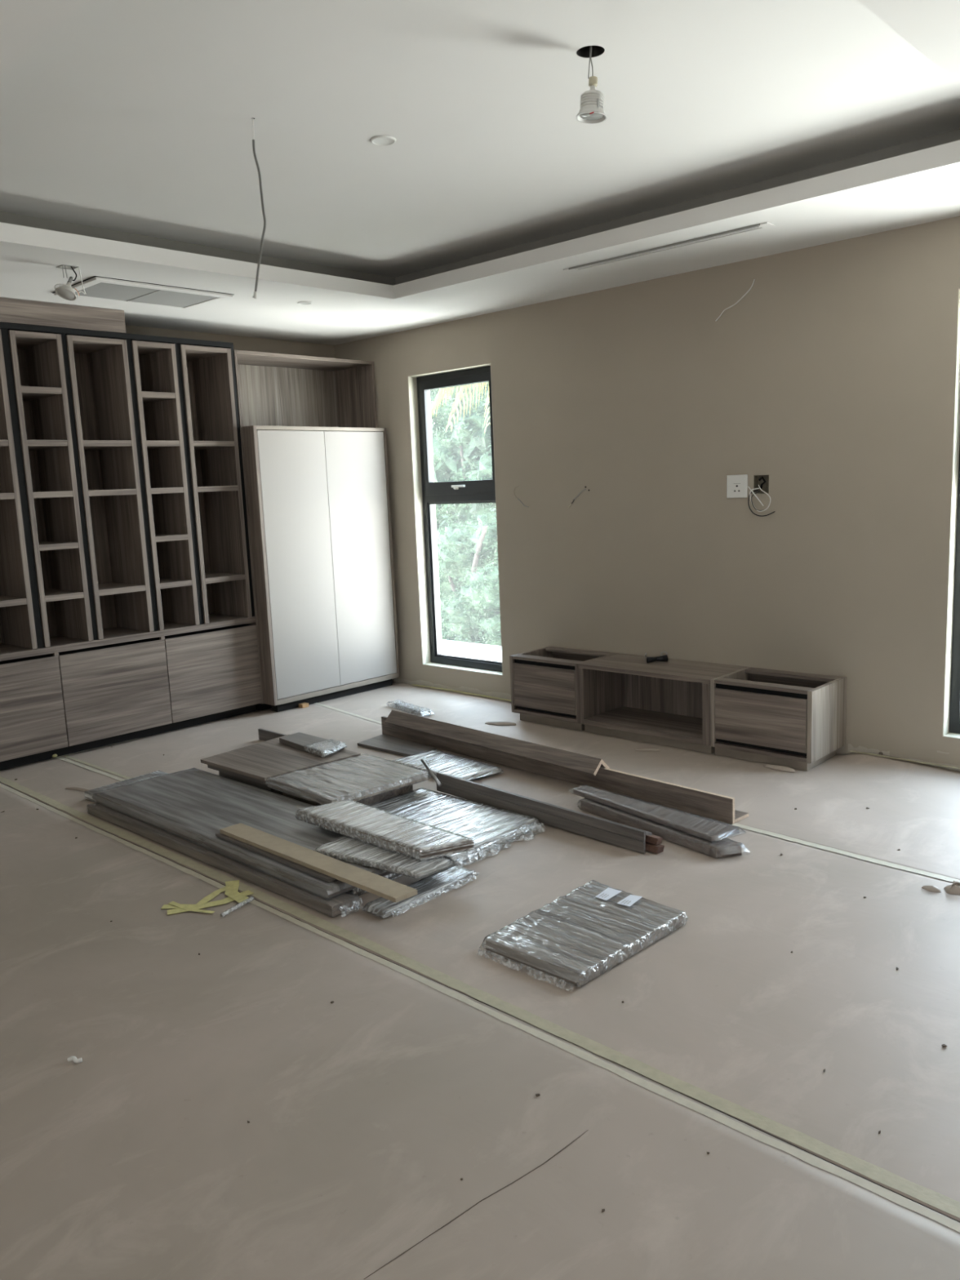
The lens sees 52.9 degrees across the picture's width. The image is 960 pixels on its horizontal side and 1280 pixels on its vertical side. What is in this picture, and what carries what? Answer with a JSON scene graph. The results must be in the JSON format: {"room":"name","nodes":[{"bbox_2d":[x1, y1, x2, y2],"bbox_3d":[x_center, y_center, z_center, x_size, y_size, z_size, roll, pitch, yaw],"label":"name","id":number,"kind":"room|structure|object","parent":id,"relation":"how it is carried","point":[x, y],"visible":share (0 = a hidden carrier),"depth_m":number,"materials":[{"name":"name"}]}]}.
{"room":"construction site","nodes":[
{"label":"construction site","id":0,"kind":"room"},
{"bbox_2d":[51,324,335,636],"bbox_3d":[-3.857,-0.640,5.231,0.200,3.070,7.799,6,12,43],"label":"wall","id":1,"kind":"structure","parent":0,"point":[240,343],"depth_m":7.22,"materials":[{"name":"beige paint"}]},
{"bbox_2d":[0,0,959,345],"bbox_3d":[-0.634,-1.685,2.095,8.980,0.384,7.980,6,12,43],"label":"ceiling","id":2,"kind":"structure","parent":0,"point":[128,116],"depth_m":3.85,"materials":[{"name":"white paint"}]},
{"bbox_2d":[54,264,86,300],"bbox_3d":[-2.067,-1.803,4.830,0.116,0.192,0.143,-1,9,6],"label":"lamp","id":3,"kind":"object","parent":2,"relation":"hanging from","point":[65,291],"visible":0.97,"depth_m":4.82,"materials":[{"name":"white plastic"}]},
{"bbox_2d":[52,275,234,310],"bbox_3d":[-1.917,-1.977,5.523,0.527,0.016,0.842,6,12,43],"label":"ceiling vent","id":4,"kind":"object","parent":2,"relation":"in","point":[96,288],"visible":0.9,"depth_m":5.49,"materials":[{"name":"white paint"}]},
{"bbox_2d":[251,117,266,298],"bbox_3d":[-0.836,-1.603,3.591,0.019,0.648,0.084,6,12,43],"label":"cable","id":5,"kind":"object","parent":2,"relation":"hanging from","point":[255,295],"visible":1,"depth_m":3.61,"materials":[{"name":"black plastic"}]},
{"bbox_2d":[297,301,311,304],"bbox_3d":[-1.086,-2.089,5.978,0.090,0.007,0.090,6,12,43],"label":"recessed light","id":6,"kind":"object","parent":2,"relation":"in","point":[300,302],"visible":1,"depth_m":5.96,"materials":[{"name":"white plastic"}]},
{"bbox_2d":[370,135,395,146],"bbox_3d":[-0.383,-1.981,3.827,0.101,0.007,0.101,6,12,43],"label":"recessed light","id":7,"kind":"object","parent":2,"relation":"in","point":[383,140],"visible":1,"depth_m":3.82,"materials":[{"name":"white plastic"}]},
{"bbox_2d":[0,128,959,285],"bbox_3d":[-0.632,-1.636,2.103,8.980,0.124,7.980,6,12,43],"label":"cove","id":8,"kind":"object","parent":2,"relation":"attached to","point":[953,135],"visible":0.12,"depth_m":4.98,"materials":[{"name":"white paint"}]},
{"bbox_2d":[576,45,604,57],"bbox_3d":[0.355,-1.968,3.110,0.091,0.128,0.091,6,12,43],"label":"hole","id":9,"kind":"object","parent":2,"relation":"attached to","point":[584,51],"depth_m":3.16,"materials":[{"name":"metal"}]},
{"bbox_2d":[563,222,774,272],"bbox_3d":[0.931,-2.011,4.967,1.215,0.010,0.083,6,12,43],"label":"ceiling vent","id":10,"kind":"object","parent":2,"relation":"in","point":[759,226],"visible":1,"depth_m":4.91,"materials":[{"name":"white metal"}]},
{"bbox_3d":[0.352,-2.037,3.099,0.140,0.009,0.140,6,12,43],"label":"ceiling","id":11,"kind":"structure","parent":2,"relation":"attached to","visible":0},
{"bbox_2d":[575,45,606,124],"bbox_3d":[0.357,-1.865,3.124,0.101,0.332,0.101,6,12,43],"label":"lamp","id":12,"kind":"object","parent":11,"relation":"hanging from","point":[591,111],"visible":0.94,"depth_m":3.12,"materials":[{"name":"white plastic"}]},
{"bbox_2d":[0,782,959,1222],"bbox_3d":[-0.502,1.309,2.582,9.000,0.244,8.020,6,12,43],"label":"floor","id":13,"kind":"structure","parent":0,"point":[1,783],"depth_m":2.57,"materials":[{"name":"grey concrete"}]},
{"bbox_2d":[0,623,262,770],"bbox_3d":[-2.473,0.332,6.312,0.464,0.657,2.118,6,12,43],"label":"base cabinet","id":14,"kind":"object","parent":13,"relation":"on","point":[64,703],"visible":0.99,"depth_m":6.17,"materials":[{"name":"beige laminate"}]},
{"bbox_2d":[0,613,255,661],"bbox_3d":[-2.488,-0.013,6.257,0.464,0.040,2.118,6,12,43],"label":"countertop","id":15,"kind":"structure","parent":14,"relation":"on","point":[112,635],"depth_m":6.21,"materials":[{"name":"beige laminate"}]},
{"bbox_2d":[0,328,37,648],"bbox_3d":[-2.973,-0.848,5.639,0.463,1.838,0.364,6,12,43],"label":"shelf unit","id":16,"kind":"object","parent":15,"relation":"on","point":[17,625],"visible":1,"depth_m":5.70,"materials":[{"name":"beige laminate"}]},
{"bbox_2d":[8,329,93,647],"bbox_3d":[-2.715,-0.902,5.909,0.463,1.838,0.297,6,12,43],"label":"shelf unit","id":17,"kind":"object","parent":15,"relation":"on","point":[37,357],"visible":0.8,"depth_m":5.93,"materials":[{"name":"beige laminate"}]},
{"bbox_2d":[66,334,154,639],"bbox_3d":[-2.462,-0.955,6.175,0.463,1.838,0.373,6,12,43],"label":"shelf unit","id":18,"kind":"object","parent":15,"relation":"on","point":[99,367],"visible":0.71,"depth_m":6.26,"materials":[{"name":"beige laminate"}]},
{"bbox_2d":[0,322,254,648],"bbox_3d":[-2.533,-0.961,6.108,0.468,1.878,2.116,6,12,43],"label":"frame","id":19,"kind":"object","parent":15,"relation":"on","point":[5,327],"visible":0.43,"depth_m":5.99,"materials":[{"name":"grey wood"}]},
{"bbox_2d":[0,297,125,333],"bbox_3d":[-2.836,-1.900,5.671,0.472,0.134,1.344,6,12,43],"label":"wood panel","id":20,"kind":"object","parent":19,"relation":"on","point":[11,310],"visible":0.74,"depth_m":5.70,"materials":[{"name":"beige laminate"}]},
{"bbox_2d":[131,340,199,630],"bbox_3d":[-2.207,-1.008,6.444,0.463,1.838,0.293,6,12,43],"label":"shelf unit","id":21,"kind":"object","parent":15,"relation":"on","point":[155,366],"visible":0.69,"depth_m":6.44,"materials":[{"name":"beige laminate"}]},
{"bbox_2d":[179,344,252,623],"bbox_3d":[-1.950,-1.062,6.713,0.463,1.838,0.373,6,12,43],"label":"shelf unit","id":22,"kind":"object","parent":15,"relation":"on","point":[206,371],"visible":0.71,"depth_m":6.78,"materials":[{"name":"beige laminate"}]},
{"bbox_2d":[233,350,377,710],"bbox_3d":[-1.367,-0.835,7.373,0.472,2.532,1.248,6,12,43],"label":"tall cabinet","id":23,"kind":"object","parent":13,"relation":"on","point":[273,389],"visible":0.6,"depth_m":7.46,"materials":[{"name":"beige laminate"}]},
{"bbox_2d":[0,782,959,1279],"bbox_3d":[-1.590,1.410,1.424,8.580,0.003,4.426,6,12,43],"label":"paper","id":24,"kind":"object","parent":13,"relation":"on","point":[367,1110],"visible":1,"depth_m":2.36,"materials":[{"name":"beige paper"}]},
{"bbox_2d":[66,1056,82,1063],"bbox_3d":[-1.136,1.176,2.702,0.045,0.016,0.017,0,9,12],"label":"scrap","id":25,"kind":"object","parent":24,"relation":"on","point":[73,1059],"visible":1,"depth_m":2.70,"materials":[{"name":"paper"}]},
{"bbox_2d":[160,880,253,915],"bbox_3d":[-1.038,1.010,3.739,0.245,0.006,0.354,6,12,43],"label":"tape","id":26,"kind":"object","parent":24,"relation":"on","point":[231,889],"visible":1,"depth_m":3.73,"materials":[{"name":"yellow plastic"}]},
{"bbox_2d":[220,897,253,917],"bbox_3d":[-0.918,1.009,3.650,0.018,0.026,0.153,4,11,33],"label":"plastic twist","id":27,"kind":"object","parent":24,"relation":"on","point":[250,900],"visible":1,"depth_m":3.65,"materials":[{"name":"clear plastic"}]},
{"bbox_2d":[364,1130,586,1279],"bbox_3d":[0.018,1.229,2.123,0.650,0.001,0.012,-10,12,-39],"label":"wire","id":28,"kind":"object","parent":24,"relation":"on","point":[586,1131],"visible":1,"depth_m":2.12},
{"bbox_2d":[0,783,959,1232],"bbox_3d":[-0.756,1.024,3.609,6.010,0.002,0.041,6,12,43],"label":"tape","id":29,"kind":"object","parent":24,"relation":"on","point":[896,1198],"visible":0.99,"depth_m":2.60,"materials":[{"name":"beige plastic"}]},
{"bbox_2d":[0,703,959,1221],"bbox_3d":[0.831,0.946,3.697,8.237,0.003,2.373,6,12,43],"label":"paper","id":30,"kind":"object","parent":13,"relation":"on","point":[722,1005],"visible":0.57,"depth_m":3.14,"materials":[{"name":"beige paper"}]},
{"bbox_2d":[65,786,90,791],"bbox_3d":[-2.163,0.813,5.246,0.240,0.013,0.037,3,10,28],"label":"paper","id":31,"kind":"object","parent":30,"relation":"on","point":[78,788],"visible":0.64,"depth_m":5.26,"materials":[{"name":"beige paper"}]},
{"bbox_2d":[55,755,125,781],"bbox_3d":[-2.293,0.758,5.674,0.900,0.002,0.034,6,12,42],"label":"tape","id":32,"kind":"object","parent":30,"relation":"on","point":[114,777],"visible":0.93,"depth_m":5.68,"materials":[{"name":"beige plastic"}]},
{"bbox_2d":[62,755,132,779],"bbox_3d":[-2.257,0.753,5.697,0.880,0.001,0.029,6,12,42],"label":"tape","id":33,"kind":"object","parent":30,"relation":"on","point":[65,756],"visible":0.92,"depth_m":5.69,"materials":[{"name":"beige plastic"}]},
{"bbox_2d":[86,802,362,917],"bbox_3d":[-1.223,0.921,4.217,1.995,0.046,0.131,6,12,41],"label":"board","id":34,"kind":"object","parent":30,"relation":"on","point":[344,903],"visible":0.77,"depth_m":4.01,"materials":[{"name":"beige laminate"}]},
{"bbox_2d":[84,768,402,899],"bbox_3d":[-1.074,0.826,4.445,1.951,0.058,0.576,6,12,43],"label":"board","id":35,"kind":"object","parent":30,"relation":"on","point":[193,805],"depth_m":4.48,"materials":[{"name":"grey laminate"}]},
{"bbox_2d":[219,822,417,902],"bbox_3d":[-0.676,0.868,3.828,1.153,0.018,0.108,6,12,43],"label":"strip","id":36,"kind":"object","parent":35,"relation":"on","point":[390,890],"visible":1,"depth_m":3.75,"materials":[{"name":"brown wood"}]},
{"bbox_2d":[315,835,454,878],"bbox_3d":[-0.391,0.863,3.841,0.597,0.029,0.181,4,11,35],"label":"board","id":37,"kind":"object","parent":35,"relation":"on","point":[344,848],"visible":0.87,"depth_m":3.80,"materials":[{"name":"grey laminate"}]},
{"bbox_2d":[294,799,474,860],"bbox_3d":[-0.416,0.790,4.061,0.894,0.046,0.239,6,12,43],"label":"board","id":38,"kind":"object","parent":37,"relation":"on","point":[410,837],"visible":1,"depth_m":3.98,"materials":[{"name":"beige laminate"}]},
{"bbox_2d":[218,771,282,795],"bbox_3d":[-1.063,0.731,5.218,0.510,0.094,0.500,6,12,43],"label":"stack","id":39,"kind":"object","parent":30,"relation":"on","point":[262,786],"visible":0.19,"depth_m":5.00,"materials":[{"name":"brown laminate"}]},
{"bbox_2d":[207,764,267,784],"bbox_3d":[-1.087,0.665,5.255,0.615,0.022,0.562,6,12,43],"label":"board","id":40,"kind":"object","parent":39,"relation":"on","point":[208,766],"visible":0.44,"depth_m":5.05,"materials":[{"name":"grey laminate"}]},
{"bbox_2d":[200,734,360,781],"bbox_3d":[-1.093,0.641,5.274,0.687,0.019,0.613,6,12,43],"label":"board","id":41,"kind":"object","parent":40,"relation":"on","point":[261,761],"visible":0.74,"depth_m":5.19,"materials":[{"name":"beige laminate"}]},
{"bbox_2d":[279,732,346,757],"bbox_3d":[-0.945,0.584,5.403,0.504,0.036,0.209,6,12,43],"label":"board","id":42,"kind":"object","parent":41,"relation":"on","point":[315,745],"visible":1,"depth_m":5.37,"materials":[{"name":"grey laminate"}]},
{"bbox_2d":[257,728,286,741],"bbox_3d":[-1.091,0.629,5.936,0.820,0.070,0.090,6,12,43],"label":"scrap","id":43,"kind":"object","parent":30,"relation":"on","point":[264,735],"visible":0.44,"depth_m":6.11,"materials":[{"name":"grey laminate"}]},
{"bbox_2d":[298,702,308,707],"bbox_3d":[-1.293,0.479,7.071,0.050,0.026,0.055,6,12,43],"label":"block","id":44,"kind":"object","parent":30,"relation":"on","point":[302,704],"visible":1,"depth_m":7.05,"materials":[{"name":"brown wood"}]},
{"bbox_2d":[282,784,413,805],"bbox_3d":[-0.666,0.770,4.876,0.420,0.092,0.500,6,12,43],"label":"stack","id":45,"kind":"object","parent":30,"relation":"on","point":[382,797],"visible":0.07,"depth_m":4.77,"materials":[{"name":"beige laminate"}]},
{"bbox_2d":[266,754,430,804],"bbox_3d":[-0.666,0.697,4.851,0.608,0.051,0.572,-11,12,-42],"label":"board","id":46,"kind":"object","parent":45,"relation":"on","point":[365,776],"visible":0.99,"depth_m":4.79,"materials":[{"name":"beige laminate"}]},
{"bbox_2d":[357,733,436,756],"bbox_3d":[-0.506,0.643,5.861,0.523,0.018,0.237,6,12,43],"label":"board","id":47,"kind":"object","parent":30,"relation":"on","point":[384,743],"visible":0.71,"depth_m":5.83,"materials":[{"name":"laminate"}]},
{"bbox_2d":[361,864,478,918],"bbox_3d":[-0.215,0.968,3.728,0.143,0.025,0.516,6,12,43],"label":"board","id":48,"kind":"object","parent":30,"relation":"on","point":[437,882],"visible":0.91,"depth_m":3.73,"materials":[{"name":"grey laminate"}]},
{"bbox_2d":[391,749,503,781],"bbox_3d":[-0.194,0.702,5.353,0.310,0.035,0.627,-10,12,-41],"label":"board","id":49,"kind":"object","parent":30,"relation":"on","point":[471,770],"visible":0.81,"depth_m":5.32,"materials":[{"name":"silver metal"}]},
{"bbox_2d":[368,786,544,866],"bbox_3d":[-0.190,0.844,4.426,0.878,0.047,0.594,6,12,43],"label":"board","id":50,"kind":"object","parent":30,"relation":"on","point":[489,827],"visible":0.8,"depth_m":4.44,"materials":[{"name":"grey laminate"}]},
{"bbox_2d":[0,776,959,1217],"bbox_3d":[-0.722,1.016,3.644,6.010,0.003,0.059,6,12,43],"label":"tape","id":51,"kind":"object","parent":30,"relation":"on","point":[939,1201],"visible":1,"depth_m":2.68,"materials":[{"name":"beige plastic"}]},
{"bbox_2d":[436,772,664,853],"bbox_3d":[0.279,0.781,4.489,1.326,0.115,0.095,7,13,45],"label":"wooden plank","id":52,"kind":"object","parent":30,"relation":"on","point":[637,840],"visible":0.89,"depth_m":4.36,"materials":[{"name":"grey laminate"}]},
{"bbox_2d":[420,759,441,786],"bbox_3d":[-0.248,0.674,4.901,0.018,0.104,0.193,-8,10,-30],"label":"metal bar","id":53,"kind":"object","parent":52,"relation":"on","point":[423,761],"visible":1,"depth_m":4.89,"materials":[{"name":"silver metal"}]},
{"bbox_2d":[381,715,748,823],"bbox_3d":[0.300,0.649,5.296,0.135,0.118,2.570,-11,12,-42],"label":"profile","id":54,"kind":"object","parent":30,"relation":"on","point":[709,805],"visible":0.91,"depth_m":4.80,"materials":[{"name":"beige laminate"}]},
{"bbox_2d":[384,710,609,775],"bbox_3d":[0.028,0.558,5.477,0.127,0.076,1.730,-11,12,-41],"label":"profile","id":55,"kind":"object","parent":54,"relation":"on","point":[572,761],"visible":0.97,"depth_m":5.33,"materials":[{"name":"beige laminate"}]},
{"bbox_2d":[478,880,688,990],"bbox_3d":[0.362,0.996,3.311,0.447,0.053,0.663,6,12,43],"label":"board","id":56,"kind":"object","parent":30,"relation":"on","point":[579,936],"visible":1,"depth_m":3.26,"materials":[{"name":"grey laminate"}]},
{"bbox_2d":[577,798,749,857],"bbox_3d":[0.784,0.824,4.282,0.122,0.051,0.930,-9,11,-35],"label":"bar","id":57,"kind":"object","parent":30,"relation":"on","point":[726,847],"visible":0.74,"depth_m":4.17,"materials":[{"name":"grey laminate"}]},
{"bbox_2d":[568,785,745,842],"bbox_3d":[0.767,0.769,4.373,0.176,0.028,0.935,-9,11,-36],"label":"planks","id":58,"kind":"object","parent":57,"relation":"on","point":[704,828],"visible":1,"depth_m":4.27,"materials":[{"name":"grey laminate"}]},
{"bbox_2d":[731,822,959,882],"bbox_3d":[1.801,0.912,3.635,0.044,0.002,1.934,-11,12,-42],"label":"tape","id":59,"kind":"object","parent":30,"relation":"on","point":[777,835],"visible":0.98,"depth_m":3.94,"materials":[{"name":"beige plastic"}]},
{"bbox_2d":[921,884,941,892],"bbox_3d":[1.672,0.918,3.570,0.070,0.017,0.036,6,12,43],"label":"paper","id":60,"kind":"object","parent":30,"relation":"on","point":[931,888],"visible":1,"depth_m":3.56,"materials":[{"name":"beige paper"}]},
{"bbox_2d":[943,880,959,895],"bbox_3d":[1.747,0.908,3.544,0.069,0.038,0.060,0,10,17],"label":"paper","id":61,"kind":"object","parent":30,"relation":"on","point":[954,888],"visible":1,"depth_m":3.54,"materials":[{"name":"beige paper"}]},
{"bbox_2d":[319,681,959,879],"bbox_3d":[1.659,0.754,4.565,8.205,0.036,1.604,6,12,43],"label":"paper","id":62,"kind":"object","parent":13,"relation":"on","point":[914,807],"visible":0.69,"depth_m":4.86,"materials":[{"name":"beige paper"}]},
{"bbox_2d":[242,425,399,711],"bbox_3d":[-1.140,-0.556,7.199,0.133,2.017,1.204,6,12,43],"label":"tall cabinet","id":63,"kind":"object","parent":62,"relation":"on","point":[319,497],"visible":1,"depth_m":7.08,"materials":[{"name":"beige laminate"}]},
{"bbox_2d":[314,702,382,724],"bbox_3d":[-0.834,0.531,6.702,0.038,0.002,1.414,-10,12,-38],"label":"tape","id":64,"kind":"object","parent":62,"relation":"on","point":[318,704],"visible":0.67,"depth_m":6.82,"materials":[{"name":"white plastic"}]},
{"bbox_2d":[386,699,434,716],"bbox_3d":[-0.495,0.478,6.801,0.102,0.044,0.523,-8,11,-32],"label":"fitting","id":65,"kind":"object","parent":62,"relation":"on","point":[399,704],"visible":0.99,"depth_m":6.77,"materials":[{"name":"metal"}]},
{"bbox_2d":[412,684,511,701],"bbox_3d":[-0.037,0.407,7.189,1.381,0.005,0.034,6,13,44],"label":"tape","id":66,"kind":"object","parent":62,"relation":"on","point":[412,684],"visible":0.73,"depth_m":7.27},
{"bbox_2d":[484,720,515,725],"bbox_3d":[0.132,0.543,6.307,0.215,0.021,0.056,1,10,19],"label":"paper","id":67,"kind":"object","parent":62,"relation":"on","point":[492,722],"visible":1,"depth_m":6.30,"materials":[{"name":"beige paper"}]},
{"bbox_2d":[509,645,617,730],"bbox_3d":[0.557,0.309,6.347,0.566,0.435,0.438,6,12,43],"label":"base cabinet","id":68,"kind":"object","parent":62,"relation":"on","point":[544,682],"visible":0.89,"depth_m":6.21,"materials":[{"name":"beige laminate"}]},
{"bbox_2d":[635,748,660,751],"bbox_3d":[0.967,0.632,5.562,0.144,0.011,0.031,-1,9,9],"label":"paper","id":69,"kind":"object","parent":62,"relation":"on","point":[637,749],"visible":1,"depth_m":5.56,"materials":[{"name":"beige paper"}]},
{"bbox_2d":[578,653,746,753],"bbox_3d":[1.099,0.367,5.846,0.908,0.435,0.435,6,12,43],"label":"base cabinet","id":70,"kind":"object","parent":62,"relation":"on","point":[622,695],"visible":0.78,"depth_m":5.94,"materials":[{"name":"beige laminate"}]},
{"bbox_2d":[644,651,667,662],"bbox_3d":[1.083,0.105,5.905,0.138,0.062,0.053,-3,9,-3],"label":"tool","id":71,"kind":"object","parent":70,"relation":"on","point":[663,658],"visible":1,"depth_m":5.89,"materials":[{"name":"black rubber"}]},
{"bbox_2d":[710,666,846,770],"bbox_3d":[1.646,0.426,5.334,0.588,0.435,0.438,6,12,43],"label":"base cabinet","id":72,"kind":"object","parent":62,"relation":"on","point":[795,720],"visible":1,"depth_m":5.18,"materials":[{"name":"laminate"}]},
{"bbox_2d":[763,764,795,772],"bbox_3d":[1.583,0.675,5.104,0.180,0.019,0.044,6,12,43],"label":"paper","id":73,"kind":"object","parent":62,"relation":"on","point":[782,768],"visible":1,"depth_m":5.09,"materials":[{"name":"beige paper"}]},
{"bbox_2d":[849,750,959,768],"bbox_3d":[2.591,0.667,4.758,1.540,0.004,0.027,6,12,43],"label":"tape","id":74,"kind":"object","parent":62,"relation":"on","point":[851,750],"visible":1,"depth_m":5.08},
{"bbox_2d":[334,216,959,765],"bbox_3d":[2.035,-0.860,5.059,9.000,3.070,0.055,6,12,43],"label":"wall","id":75,"kind":"structure","parent":0,"point":[832,379],"depth_m":5.54,"materials":[{"name":"beige paint"}]},
{"bbox_2d":[408,363,502,675],"bbox_3d":[-0.114,-0.877,7.216,0.847,2.208,0.219,6,12,43],"label":"window frame","id":76,"kind":"structure","parent":75,"relation":"attached to","point":[412,384],"depth_m":7.43,"materials":[{"name":"paint"}]},
{"bbox_2d":[416,365,502,671],"bbox_3d":[-0.121,-0.876,7.207,0.838,2.199,0.132,6,12,43],"label":"window","id":77,"kind":"structure","parent":75,"relation":"in","point":[473,491],"depth_m":7.32,"materials":[{"name":"metal"}]},
{"bbox_2d":[513,485,528,506],"bbox_3d":[0.285,-0.989,6.644,0.128,0.150,0.014,6,12,43],"label":"wire","id":78,"kind":"object","parent":75,"relation":"attached to","point":[517,486],"visible":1,"depth_m":6.66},
{"bbox_2d":[567,485,589,508],"bbox_3d":[0.643,-0.934,6.316,0.176,0.143,0.016,5,12,41],"label":"wire","id":79,"kind":"object","parent":75,"relation":"attached to","point":[585,486],"visible":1,"depth_m":6.31,"materials":[{"name":"black rubber"}]},
{"bbox_2d":[394,678,959,771],"bbox_3d":[1.163,0.493,6.119,5.100,0.099,0.001,6,12,43],"label":"trim","id":80,"kind":"structure","parent":75,"relation":"attached to","point":[473,691],"depth_m":7.11,"materials":[{"name":"paint"}]},
{"bbox_2d":[715,279,755,321],"bbox_3d":[1.423,-1.893,5.380,0.243,0.192,0.014,6,12,43],"label":"wire","id":81,"kind":"object","parent":75,"relation":"attached to","point":[754,279],"visible":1,"depth_m":5.36,"materials":[{"name":"white plastic"}]},
{"bbox_2d":[726,474,747,497],"bbox_3d":[1.477,-0.883,5.539,0.128,0.130,0.011,6,12,43],"label":"wall socket","id":82,"kind":"object","parent":75,"relation":"attached to","point":[736,485],"visible":1,"depth_m":5.53,"materials":[{"name":"white plastic"}]},
{"bbox_2d":[754,475,768,493],"bbox_3d":[1.605,-0.882,5.462,0.090,0.102,0.048,6,12,43],"label":"junction box","id":83,"kind":"object","parent":75,"relation":"attached to","point":[762,481],"visible":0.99,"depth_m":5.48,"materials":[{"name":"metal"}]},
{"bbox_2d":[747,484,774,516],"bbox_3d":[1.599,-0.788,5.448,0.043,0.178,0.171,-11,12,-42],"label":"coiled cable","id":84,"kind":"object","parent":83,"relation":"hanging from","point":[750,492],"visible":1,"depth_m":5.46,"materials":[{"name":"white plastic"}]},
{"bbox_2d":[942,288,959,738],"bbox_3d":[2.821,-0.564,4.486,1.126,2.208,0.219,6,12,43],"label":"trim","id":85,"kind":"structure","parent":75,"relation":"attached to","point":[956,441],"depth_m":4.83,"materials":[{"name":"paint"}]},
{"bbox_2d":[949,443,959,733],"bbox_3d":[2.813,-0.562,4.478,1.117,2.199,0.132,6,12,43],"label":"window","id":86,"kind":"structure","parent":75,"relation":"in","point":[954,714],"depth_m":4.93,"materials":[{"name":"metal"}]},
{"label":"outside","id":87,"kind":"structure","parent":0,"visible":0},
{"bbox_2d":[441,640,502,662],"bbox_3d":[-0.596,0.578,10.350,4.600,1.140,0.400,6,12,43],"label":"parapet","id":88,"kind":"object","parent":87,"point":[482,651],"visible":0.02,"depth_m":9.63,"materials":[{"name":"white paint"}]},
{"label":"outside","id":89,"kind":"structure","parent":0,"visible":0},
{"bbox_3d":[1.163,1.149,21.805,16.900,0.150,17.700,6,12,43],"label":"ground","id":90,"kind":"structure","parent":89,"visible":0},
{"bbox_2d":[430,382,490,434],"bbox_3d":[0.799,-0.095,9.959,2.221,6.078,2.530,-8,11,-31],"label":"palm tree","id":91,"kind":"object","parent":90,"relation":"on","point":[442,392],"visible":0.07,"depth_m":10.12,"materials":[{"name":"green plant"}]},
{"bbox_2d":[429,382,496,529],"bbox_3d":[0.630,-1.105,13.196,2.199,7.070,4.112,-7,10,-26],"label":"leafy tree","id":92,"kind":"object","parent":90,"relation":"on","point":[463,452],"visible":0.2,"depth_m":12.89,"materials":[{"name":"green plant"}]},
{"bbox_2d":[435,503,497,631],"bbox_3d":[1.242,-2.069,16.006,4.007,8.037,8.379,-8,10,-29],"label":"leafy tree","id":93,"kind":"object","parent":90,"relation":"on","point":[440,523],"visible":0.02,"depth_m":16.82,"materials":[{"name":"green plant"}]},
{"bbox_2d":[436,506,501,646],"bbox_3d":[0.007,0.547,11.755,1.407,4.314,2.850,-5,9,-15],"label":"leafy tree","id":94,"kind":"object","parent":90,"relation":"on","point":[468,576],"visible":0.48,"depth_m":11.23,"materials":[{"name":"green plant"}]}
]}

